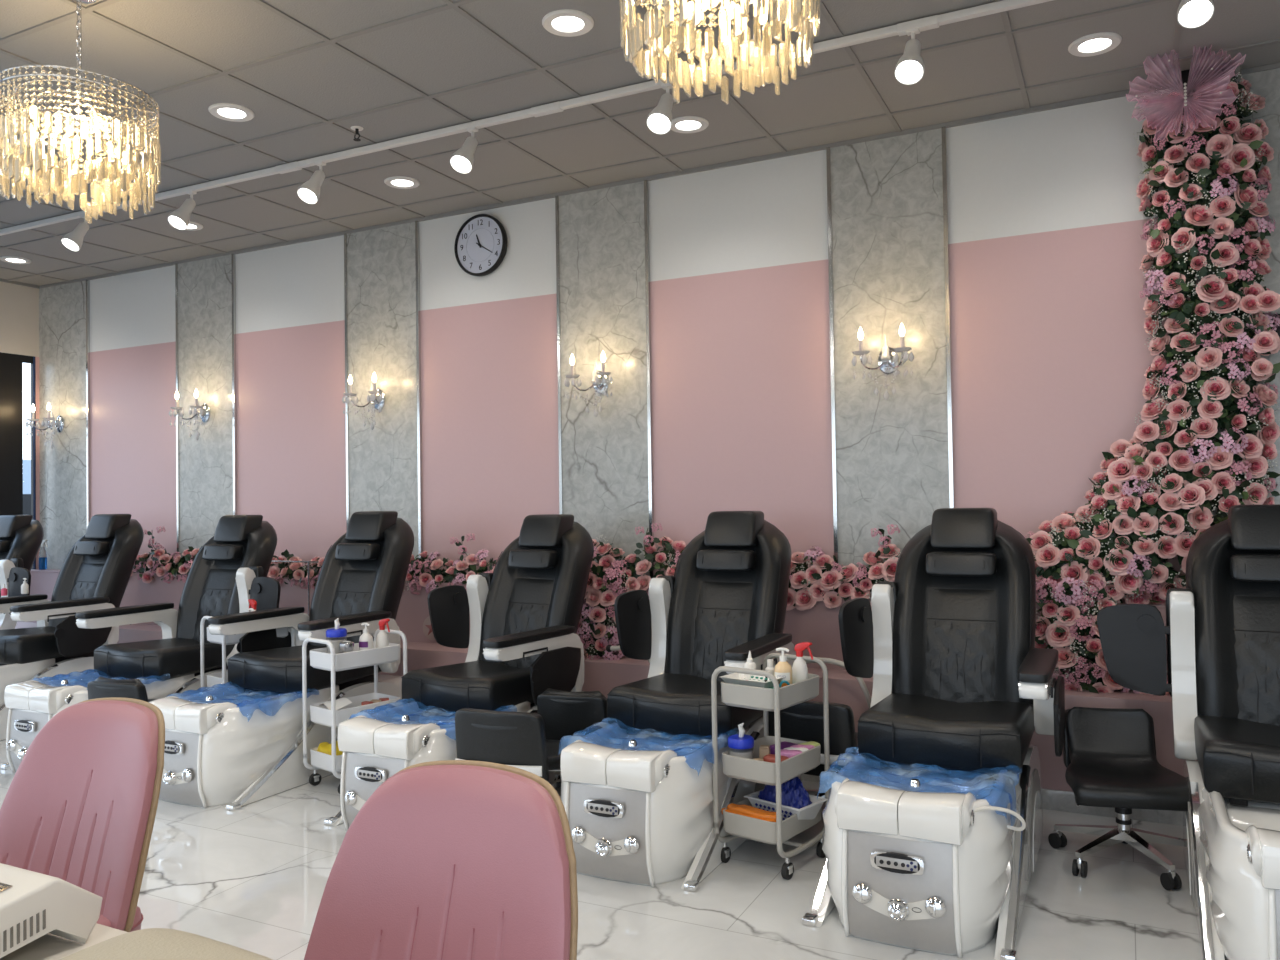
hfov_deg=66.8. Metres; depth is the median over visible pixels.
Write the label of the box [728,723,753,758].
wipes canister
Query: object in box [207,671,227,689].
tray
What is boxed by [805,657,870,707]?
hose
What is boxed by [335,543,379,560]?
pillow
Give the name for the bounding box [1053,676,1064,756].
tray
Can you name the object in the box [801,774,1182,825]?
baseboard
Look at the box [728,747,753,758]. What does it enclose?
tub
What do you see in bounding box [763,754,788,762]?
packet
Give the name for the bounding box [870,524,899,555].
flower sprig
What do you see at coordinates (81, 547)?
pillow
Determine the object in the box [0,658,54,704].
tub
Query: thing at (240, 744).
tub
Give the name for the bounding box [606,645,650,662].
hose
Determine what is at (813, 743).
packet
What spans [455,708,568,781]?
stool
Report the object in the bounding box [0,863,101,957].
device
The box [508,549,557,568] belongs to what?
pillow
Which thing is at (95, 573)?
chair
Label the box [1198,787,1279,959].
tub
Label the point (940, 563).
pillow
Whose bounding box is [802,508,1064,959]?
chair
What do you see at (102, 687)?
stool
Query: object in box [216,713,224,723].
knob
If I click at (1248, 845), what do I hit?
grille
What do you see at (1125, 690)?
cascade
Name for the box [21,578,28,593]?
pump bottle
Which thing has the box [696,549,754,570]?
pillow
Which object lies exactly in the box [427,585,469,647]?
tray
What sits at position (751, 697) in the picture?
tray
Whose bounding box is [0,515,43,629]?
chair
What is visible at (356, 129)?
sprinkler
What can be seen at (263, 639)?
tray
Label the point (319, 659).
tray
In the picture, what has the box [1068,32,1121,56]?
recessed light
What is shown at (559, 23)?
diffuser
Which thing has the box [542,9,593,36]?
recessed light
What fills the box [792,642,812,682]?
spray bottle
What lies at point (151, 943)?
cushion
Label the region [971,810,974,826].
grille
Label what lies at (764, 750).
carton
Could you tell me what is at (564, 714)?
stool
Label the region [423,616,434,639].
medallion
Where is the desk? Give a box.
[0,923,127,959]
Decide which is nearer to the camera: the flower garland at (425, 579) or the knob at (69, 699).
the knob at (69, 699)
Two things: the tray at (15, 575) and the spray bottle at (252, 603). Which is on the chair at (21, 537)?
the tray at (15, 575)
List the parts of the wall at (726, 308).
marble panel, marble panel, marble panel, marble panel, marble panel, marble panel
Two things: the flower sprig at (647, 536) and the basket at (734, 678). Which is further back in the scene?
the flower sprig at (647, 536)
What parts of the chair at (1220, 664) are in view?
armrest, chrome trim, backrest, seat, seat rail, panel, panel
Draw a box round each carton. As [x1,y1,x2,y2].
[759,745,769,757]
[770,741,797,753]
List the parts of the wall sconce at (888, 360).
drip dish, bulb, arm, arm, drip dish, bulb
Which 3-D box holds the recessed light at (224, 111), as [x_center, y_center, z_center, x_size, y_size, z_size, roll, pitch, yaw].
[-1.984,-1.784,4.721,0.208,0.011,0.208,-1,-1,26]
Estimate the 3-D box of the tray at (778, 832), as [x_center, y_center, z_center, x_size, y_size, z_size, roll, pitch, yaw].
[0.522,1.320,3.813,0.260,0.088,0.360,-2,-1,38]
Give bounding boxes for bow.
[1126,45,1245,142]
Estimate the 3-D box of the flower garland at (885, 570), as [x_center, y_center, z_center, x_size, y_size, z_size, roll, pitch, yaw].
[1.366,0.503,4.921,0.498,0.352,0.205,-1,-1,26]
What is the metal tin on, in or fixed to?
on the trolley at (319, 659)
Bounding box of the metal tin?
[339,641,353,651]
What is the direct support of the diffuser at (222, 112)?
attached to the recessed light at (224, 111)
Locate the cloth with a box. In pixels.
[317,740,342,755]
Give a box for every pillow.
[0,540,10,552]
[73,541,109,554]
[202,544,242,559]
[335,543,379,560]
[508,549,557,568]
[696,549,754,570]
[925,551,996,575]
[1230,554,1279,581]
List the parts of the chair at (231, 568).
chrome trim, knob, knob plate, knob, key plate, control panel, panel, armrest, seat, seat rail, chrome trim, panel, backrest, armrest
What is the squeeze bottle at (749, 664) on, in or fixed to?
on the liner
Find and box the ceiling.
[0,0,1279,285]
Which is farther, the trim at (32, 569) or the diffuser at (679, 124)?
the trim at (32, 569)
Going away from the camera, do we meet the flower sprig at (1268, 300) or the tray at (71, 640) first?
the flower sprig at (1268, 300)
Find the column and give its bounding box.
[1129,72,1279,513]
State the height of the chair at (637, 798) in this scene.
1.365 m
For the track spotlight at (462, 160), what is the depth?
4.81 m
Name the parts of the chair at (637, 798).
knob, key plate, knob, control panel, knob plate, panel, knob, armrest, seat, seat rail, chrome trim, panel, backrest, armrest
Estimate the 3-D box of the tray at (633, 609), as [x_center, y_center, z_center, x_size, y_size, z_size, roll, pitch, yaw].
[-0.017,0.710,4.724,0.030,0.347,0.273,-2,-2,43]
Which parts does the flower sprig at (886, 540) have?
stem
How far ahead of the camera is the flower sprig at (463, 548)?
6.07 m
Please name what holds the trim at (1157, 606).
attached to the wall at (726, 308)
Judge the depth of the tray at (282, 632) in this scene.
5.52 m
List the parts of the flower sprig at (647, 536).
stem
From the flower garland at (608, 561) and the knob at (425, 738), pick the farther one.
the flower garland at (608, 561)
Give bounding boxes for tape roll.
[779,680,789,687]
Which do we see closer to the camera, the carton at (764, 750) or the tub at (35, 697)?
the carton at (764, 750)
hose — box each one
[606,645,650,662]
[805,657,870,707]
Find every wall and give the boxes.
[0,281,38,356]
[39,68,1279,604]
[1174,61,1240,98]
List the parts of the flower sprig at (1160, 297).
stem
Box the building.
[23,460,30,514]
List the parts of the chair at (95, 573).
armrest, chrome trim, seat, seat rail, armrest, panel, backrest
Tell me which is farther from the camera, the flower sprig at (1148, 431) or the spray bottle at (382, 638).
the spray bottle at (382, 638)
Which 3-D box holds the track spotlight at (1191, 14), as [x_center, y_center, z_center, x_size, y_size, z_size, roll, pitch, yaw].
[1.950,-1.720,3.419,0.114,0.251,0.167,-1,-1,26]
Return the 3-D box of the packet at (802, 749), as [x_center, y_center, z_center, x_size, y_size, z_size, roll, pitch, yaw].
[0.612,1.071,3.807,0.104,0.044,0.052,-1,-1,-5]
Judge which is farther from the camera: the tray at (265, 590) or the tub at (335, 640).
the tray at (265, 590)
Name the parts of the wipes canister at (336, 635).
lid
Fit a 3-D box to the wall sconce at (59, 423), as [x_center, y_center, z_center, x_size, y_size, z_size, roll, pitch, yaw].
[-4.944,-0.449,8.112,0.320,0.380,0.212,-1,-1,26]
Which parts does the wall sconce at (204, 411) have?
drip dish, arm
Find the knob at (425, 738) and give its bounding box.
[422,735,429,747]
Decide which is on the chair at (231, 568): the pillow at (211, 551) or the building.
the pillow at (211, 551)
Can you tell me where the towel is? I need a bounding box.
[721,803,775,821]
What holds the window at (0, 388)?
in the wall at (19, 304)
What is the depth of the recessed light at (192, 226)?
6.63 m
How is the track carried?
attached to the ceiling
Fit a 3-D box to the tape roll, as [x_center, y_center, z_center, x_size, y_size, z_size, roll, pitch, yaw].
[0.554,0.792,3.721,0.046,0.050,0.010,-1,-1,1]
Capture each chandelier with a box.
[0,0,160,223]
[620,0,819,104]
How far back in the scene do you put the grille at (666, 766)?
3.59 m
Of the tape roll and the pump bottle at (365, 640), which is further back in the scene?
the pump bottle at (365, 640)
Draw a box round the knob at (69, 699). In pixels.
[65,695,73,703]
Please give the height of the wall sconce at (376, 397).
0.380 m
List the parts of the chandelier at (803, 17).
bulb, bulb, bulb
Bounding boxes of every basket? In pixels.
[721,673,782,687]
[744,789,827,820]
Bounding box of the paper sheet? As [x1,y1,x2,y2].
[319,697,351,709]
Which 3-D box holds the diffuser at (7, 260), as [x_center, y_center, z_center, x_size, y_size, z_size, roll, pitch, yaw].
[-4.796,-1.688,7.462,0.128,0.001,0.128,-1,-1,26]
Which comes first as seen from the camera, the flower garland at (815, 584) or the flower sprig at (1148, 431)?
the flower sprig at (1148, 431)
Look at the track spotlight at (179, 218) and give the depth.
5.72 m
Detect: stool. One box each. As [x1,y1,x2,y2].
[87,677,155,701]
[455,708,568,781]
[537,688,608,787]
[768,701,857,802]
[1048,707,1188,889]
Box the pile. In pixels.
[758,777,811,808]
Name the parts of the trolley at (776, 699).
rail, frame, frame, rail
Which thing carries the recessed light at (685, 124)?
in the ceiling
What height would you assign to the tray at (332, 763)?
0.088 m
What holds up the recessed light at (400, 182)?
in the ceiling
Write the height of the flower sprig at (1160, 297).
0.084 m
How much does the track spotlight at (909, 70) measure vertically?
0.251 m
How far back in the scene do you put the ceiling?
4.51 m
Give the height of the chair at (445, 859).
0.940 m
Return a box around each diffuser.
[6,259,24,261]
[218,108,245,117]
[392,180,412,185]
[552,16,583,30]
[676,121,700,128]
[1079,39,1110,50]
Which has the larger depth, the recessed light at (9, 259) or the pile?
the recessed light at (9, 259)
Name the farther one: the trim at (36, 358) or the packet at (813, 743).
the trim at (36, 358)
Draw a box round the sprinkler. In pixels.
[351,126,362,140]
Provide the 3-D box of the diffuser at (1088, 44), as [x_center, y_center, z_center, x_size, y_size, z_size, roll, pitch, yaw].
[1.938,-1.855,4.141,0.128,0.001,0.128,-1,-1,26]
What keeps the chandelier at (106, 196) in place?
hanging from the ceiling
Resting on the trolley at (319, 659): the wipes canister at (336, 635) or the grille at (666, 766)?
the wipes canister at (336, 635)
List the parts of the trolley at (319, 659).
rail, frame, rail, frame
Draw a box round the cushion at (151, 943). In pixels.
[60,928,272,959]
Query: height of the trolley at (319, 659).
0.755 m
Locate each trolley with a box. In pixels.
[200,616,294,691]
[302,629,406,793]
[711,653,829,879]
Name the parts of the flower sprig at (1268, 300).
stem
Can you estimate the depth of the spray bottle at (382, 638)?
4.99 m
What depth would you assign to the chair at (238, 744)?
5.10 m
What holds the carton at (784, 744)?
on the trolley at (776, 699)
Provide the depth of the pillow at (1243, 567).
3.64 m
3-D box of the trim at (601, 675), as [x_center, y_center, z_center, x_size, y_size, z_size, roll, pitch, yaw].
[0.526,1.256,5.166,12.910,0.520,0.250,-1,-1,26]
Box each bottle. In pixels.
[1,584,6,595]
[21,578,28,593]
[39,540,47,569]
[248,599,256,610]
[359,623,372,649]
[376,619,389,647]
[744,651,755,679]
[765,659,774,674]
[774,648,792,686]
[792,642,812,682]
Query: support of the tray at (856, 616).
on the chair at (933, 832)
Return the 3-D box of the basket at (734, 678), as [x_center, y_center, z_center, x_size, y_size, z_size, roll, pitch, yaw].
[0.432,0.779,3.761,0.210,0.032,0.140,-2,-1,38]
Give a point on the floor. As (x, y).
(253, 877)
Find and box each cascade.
[577,564,639,659]
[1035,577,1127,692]
[1122,680,1169,695]
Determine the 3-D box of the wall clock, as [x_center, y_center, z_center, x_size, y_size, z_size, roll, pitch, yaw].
[-1.029,-1.517,6.283,0.400,0.400,0.046,-1,-1,26]
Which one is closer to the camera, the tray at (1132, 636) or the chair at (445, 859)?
the chair at (445, 859)
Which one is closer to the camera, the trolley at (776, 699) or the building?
the trolley at (776, 699)
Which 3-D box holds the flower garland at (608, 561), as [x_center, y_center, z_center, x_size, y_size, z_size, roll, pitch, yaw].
[0.071,0.515,5.566,1.034,0.400,0.223,-1,-1,26]
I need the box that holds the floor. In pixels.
[0,740,1225,959]
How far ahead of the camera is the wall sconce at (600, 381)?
5.77 m
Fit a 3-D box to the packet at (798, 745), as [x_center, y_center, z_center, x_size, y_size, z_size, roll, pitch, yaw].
[0.641,1.068,3.836,0.104,0.044,0.052,0,-1,-19]
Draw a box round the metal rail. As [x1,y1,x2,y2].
[271,560,318,616]
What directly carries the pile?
in the basket at (809, 812)
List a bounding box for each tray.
[7,567,30,614]
[54,615,111,656]
[207,627,287,644]
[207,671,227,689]
[236,628,290,652]
[248,577,280,611]
[310,641,399,670]
[310,693,399,727]
[310,747,341,772]
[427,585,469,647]
[530,647,580,704]
[614,590,651,659]
[721,669,818,710]
[722,736,820,784]
[723,798,821,844]
[838,598,873,677]
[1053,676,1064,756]
[1097,604,1171,695]
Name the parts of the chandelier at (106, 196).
bulb, chain, frame, bulb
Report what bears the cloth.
on the trolley at (319, 659)
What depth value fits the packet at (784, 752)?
3.76 m
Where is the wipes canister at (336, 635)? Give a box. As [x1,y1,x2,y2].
[326,618,346,653]
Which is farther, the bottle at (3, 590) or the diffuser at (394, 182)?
the bottle at (3, 590)
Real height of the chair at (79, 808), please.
0.940 m
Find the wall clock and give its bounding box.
[454,214,506,275]
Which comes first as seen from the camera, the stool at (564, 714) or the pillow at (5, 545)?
the stool at (564, 714)
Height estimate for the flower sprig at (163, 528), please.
0.264 m
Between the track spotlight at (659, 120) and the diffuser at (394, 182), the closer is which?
the track spotlight at (659, 120)
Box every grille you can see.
[664,764,669,777]
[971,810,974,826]
[1247,844,1250,862]
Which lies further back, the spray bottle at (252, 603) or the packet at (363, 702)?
the spray bottle at (252, 603)
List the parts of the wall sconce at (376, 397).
drip dish, arm, drip dish, bulb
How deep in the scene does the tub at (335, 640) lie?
4.88 m
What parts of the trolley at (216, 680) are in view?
frame, frame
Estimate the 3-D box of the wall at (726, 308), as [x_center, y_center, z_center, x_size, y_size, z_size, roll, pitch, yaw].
[0.656,-0.147,5.497,13.120,3.334,0.120,-1,-1,26]
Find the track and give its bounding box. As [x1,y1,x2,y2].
[0,0,1052,235]
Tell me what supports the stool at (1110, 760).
on the floor
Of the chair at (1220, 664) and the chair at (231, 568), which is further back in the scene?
the chair at (231, 568)
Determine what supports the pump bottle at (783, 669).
on the liner
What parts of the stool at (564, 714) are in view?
leg, panel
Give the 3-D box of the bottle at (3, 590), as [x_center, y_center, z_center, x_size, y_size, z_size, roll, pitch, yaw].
[-4.333,0.747,6.620,0.038,0.083,0.037,-1,-1,26]
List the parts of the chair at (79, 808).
seat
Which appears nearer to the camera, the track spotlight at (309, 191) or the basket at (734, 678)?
the basket at (734, 678)
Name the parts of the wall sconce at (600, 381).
drip dish, bulb, arm, bulb, drip dish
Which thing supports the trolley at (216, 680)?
on the floor
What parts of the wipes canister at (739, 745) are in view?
lid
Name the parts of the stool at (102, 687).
panel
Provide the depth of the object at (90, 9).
4.79 m
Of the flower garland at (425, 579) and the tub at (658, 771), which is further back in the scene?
the flower garland at (425, 579)
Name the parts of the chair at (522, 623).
chrome trim, knob, knob plate, key plate, control panel, panel, seat, armrest, panel, armrest, backrest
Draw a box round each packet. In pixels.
[361,701,372,705]
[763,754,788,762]
[781,749,801,757]
[784,747,808,751]
[790,744,814,748]
[800,741,819,746]
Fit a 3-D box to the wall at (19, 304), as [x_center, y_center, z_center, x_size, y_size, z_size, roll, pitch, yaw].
[-7.144,-0.051,4.438,0.100,3.334,8.770,-1,-1,26]
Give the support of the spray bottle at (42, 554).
on the trim at (32, 569)
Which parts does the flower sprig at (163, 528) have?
stem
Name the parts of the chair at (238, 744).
knob, key plate, control panel, knob plate, panel, knob, armrest, chrome trim, seat, seat rail, armrest, panel, backrest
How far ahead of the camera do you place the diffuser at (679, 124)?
4.96 m
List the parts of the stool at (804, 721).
leg, leg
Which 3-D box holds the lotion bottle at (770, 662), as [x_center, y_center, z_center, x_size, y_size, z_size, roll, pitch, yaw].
[0.518,0.765,3.859,0.040,0.106,0.040,-1,-1,26]
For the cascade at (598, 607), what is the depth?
5.48 m
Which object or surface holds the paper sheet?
in the trolley at (319, 659)
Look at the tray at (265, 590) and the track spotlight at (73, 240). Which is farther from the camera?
the track spotlight at (73, 240)
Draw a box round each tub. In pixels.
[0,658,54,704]
[14,669,194,716]
[160,682,339,806]
[326,636,346,653]
[348,698,530,765]
[560,717,748,885]
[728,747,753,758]
[822,747,1021,954]
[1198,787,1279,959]
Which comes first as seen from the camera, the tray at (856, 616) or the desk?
the desk
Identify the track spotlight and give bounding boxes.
[61,215,88,250]
[167,190,196,229]
[297,161,325,203]
[450,127,477,173]
[646,83,673,134]
[894,28,923,84]
[1177,0,1214,28]
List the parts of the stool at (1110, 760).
leg, leg, panel, leg, leg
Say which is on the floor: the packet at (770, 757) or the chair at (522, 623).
the chair at (522, 623)
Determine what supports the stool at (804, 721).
on the floor
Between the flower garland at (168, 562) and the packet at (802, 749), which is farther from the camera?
the flower garland at (168, 562)
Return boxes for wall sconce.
[25,403,63,448]
[169,389,209,439]
[342,372,384,429]
[564,351,612,416]
[851,323,913,399]
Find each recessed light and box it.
[0,256,31,263]
[169,221,202,230]
[208,103,254,121]
[384,176,419,188]
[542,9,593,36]
[671,116,708,132]
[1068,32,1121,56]
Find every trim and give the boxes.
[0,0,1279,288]
[15,621,1183,791]
[30,570,1165,607]
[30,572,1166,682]
[32,569,60,570]
[35,357,39,568]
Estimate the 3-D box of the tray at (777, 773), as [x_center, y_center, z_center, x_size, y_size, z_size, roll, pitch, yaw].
[0.519,1.100,3.817,0.260,0.088,0.360,-2,-1,38]
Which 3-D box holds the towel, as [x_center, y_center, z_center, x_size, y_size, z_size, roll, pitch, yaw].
[0.425,1.283,3.724,0.250,0.048,0.069,-2,-2,40]
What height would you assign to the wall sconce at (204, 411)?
0.380 m
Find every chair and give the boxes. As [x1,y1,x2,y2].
[0,514,143,740]
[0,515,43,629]
[0,697,164,931]
[1,515,280,772]
[149,511,413,810]
[304,760,577,959]
[324,514,593,830]
[560,511,800,891]
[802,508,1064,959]
[1097,504,1279,959]
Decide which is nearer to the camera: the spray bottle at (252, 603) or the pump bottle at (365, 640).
the pump bottle at (365, 640)
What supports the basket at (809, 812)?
on the trolley at (776, 699)
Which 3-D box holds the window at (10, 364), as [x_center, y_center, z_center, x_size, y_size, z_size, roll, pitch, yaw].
[-5.234,0.302,8.166,0.037,2.720,0.295,-1,-1,26]
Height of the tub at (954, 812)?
0.473 m
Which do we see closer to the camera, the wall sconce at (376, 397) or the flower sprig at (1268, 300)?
the flower sprig at (1268, 300)
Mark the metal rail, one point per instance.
(308, 562)
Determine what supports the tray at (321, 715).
on the trolley at (319, 659)
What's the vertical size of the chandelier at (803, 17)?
0.792 m
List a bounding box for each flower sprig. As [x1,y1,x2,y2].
[144,526,165,554]
[449,533,475,560]
[634,523,662,554]
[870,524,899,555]
[1114,421,1167,504]
[1139,289,1178,306]
[1238,290,1279,375]
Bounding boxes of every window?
[0,352,35,569]
[0,388,0,514]
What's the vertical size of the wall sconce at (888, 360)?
0.380 m
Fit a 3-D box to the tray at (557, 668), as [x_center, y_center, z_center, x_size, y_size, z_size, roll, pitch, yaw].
[-0.410,0.958,4.741,0.022,0.261,0.406,-2,-1,32]
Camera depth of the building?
25.41 m
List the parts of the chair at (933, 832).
chrome trim, knob, armrest, key plate, control panel, knob, knob plate, panel, knob, seat rail, seat, panel, backrest, chrome trim, armrest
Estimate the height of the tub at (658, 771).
0.478 m
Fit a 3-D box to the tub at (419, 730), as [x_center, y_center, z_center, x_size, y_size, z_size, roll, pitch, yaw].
[-0.948,1.285,4.471,0.628,0.478,0.814,-1,-1,26]
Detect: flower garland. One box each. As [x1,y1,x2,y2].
[130,543,198,582]
[267,549,324,589]
[404,549,497,594]
[591,535,685,596]
[786,546,870,610]
[859,544,900,604]
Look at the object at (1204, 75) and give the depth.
4.39 m
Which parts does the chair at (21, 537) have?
armrest, backrest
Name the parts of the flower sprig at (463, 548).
stem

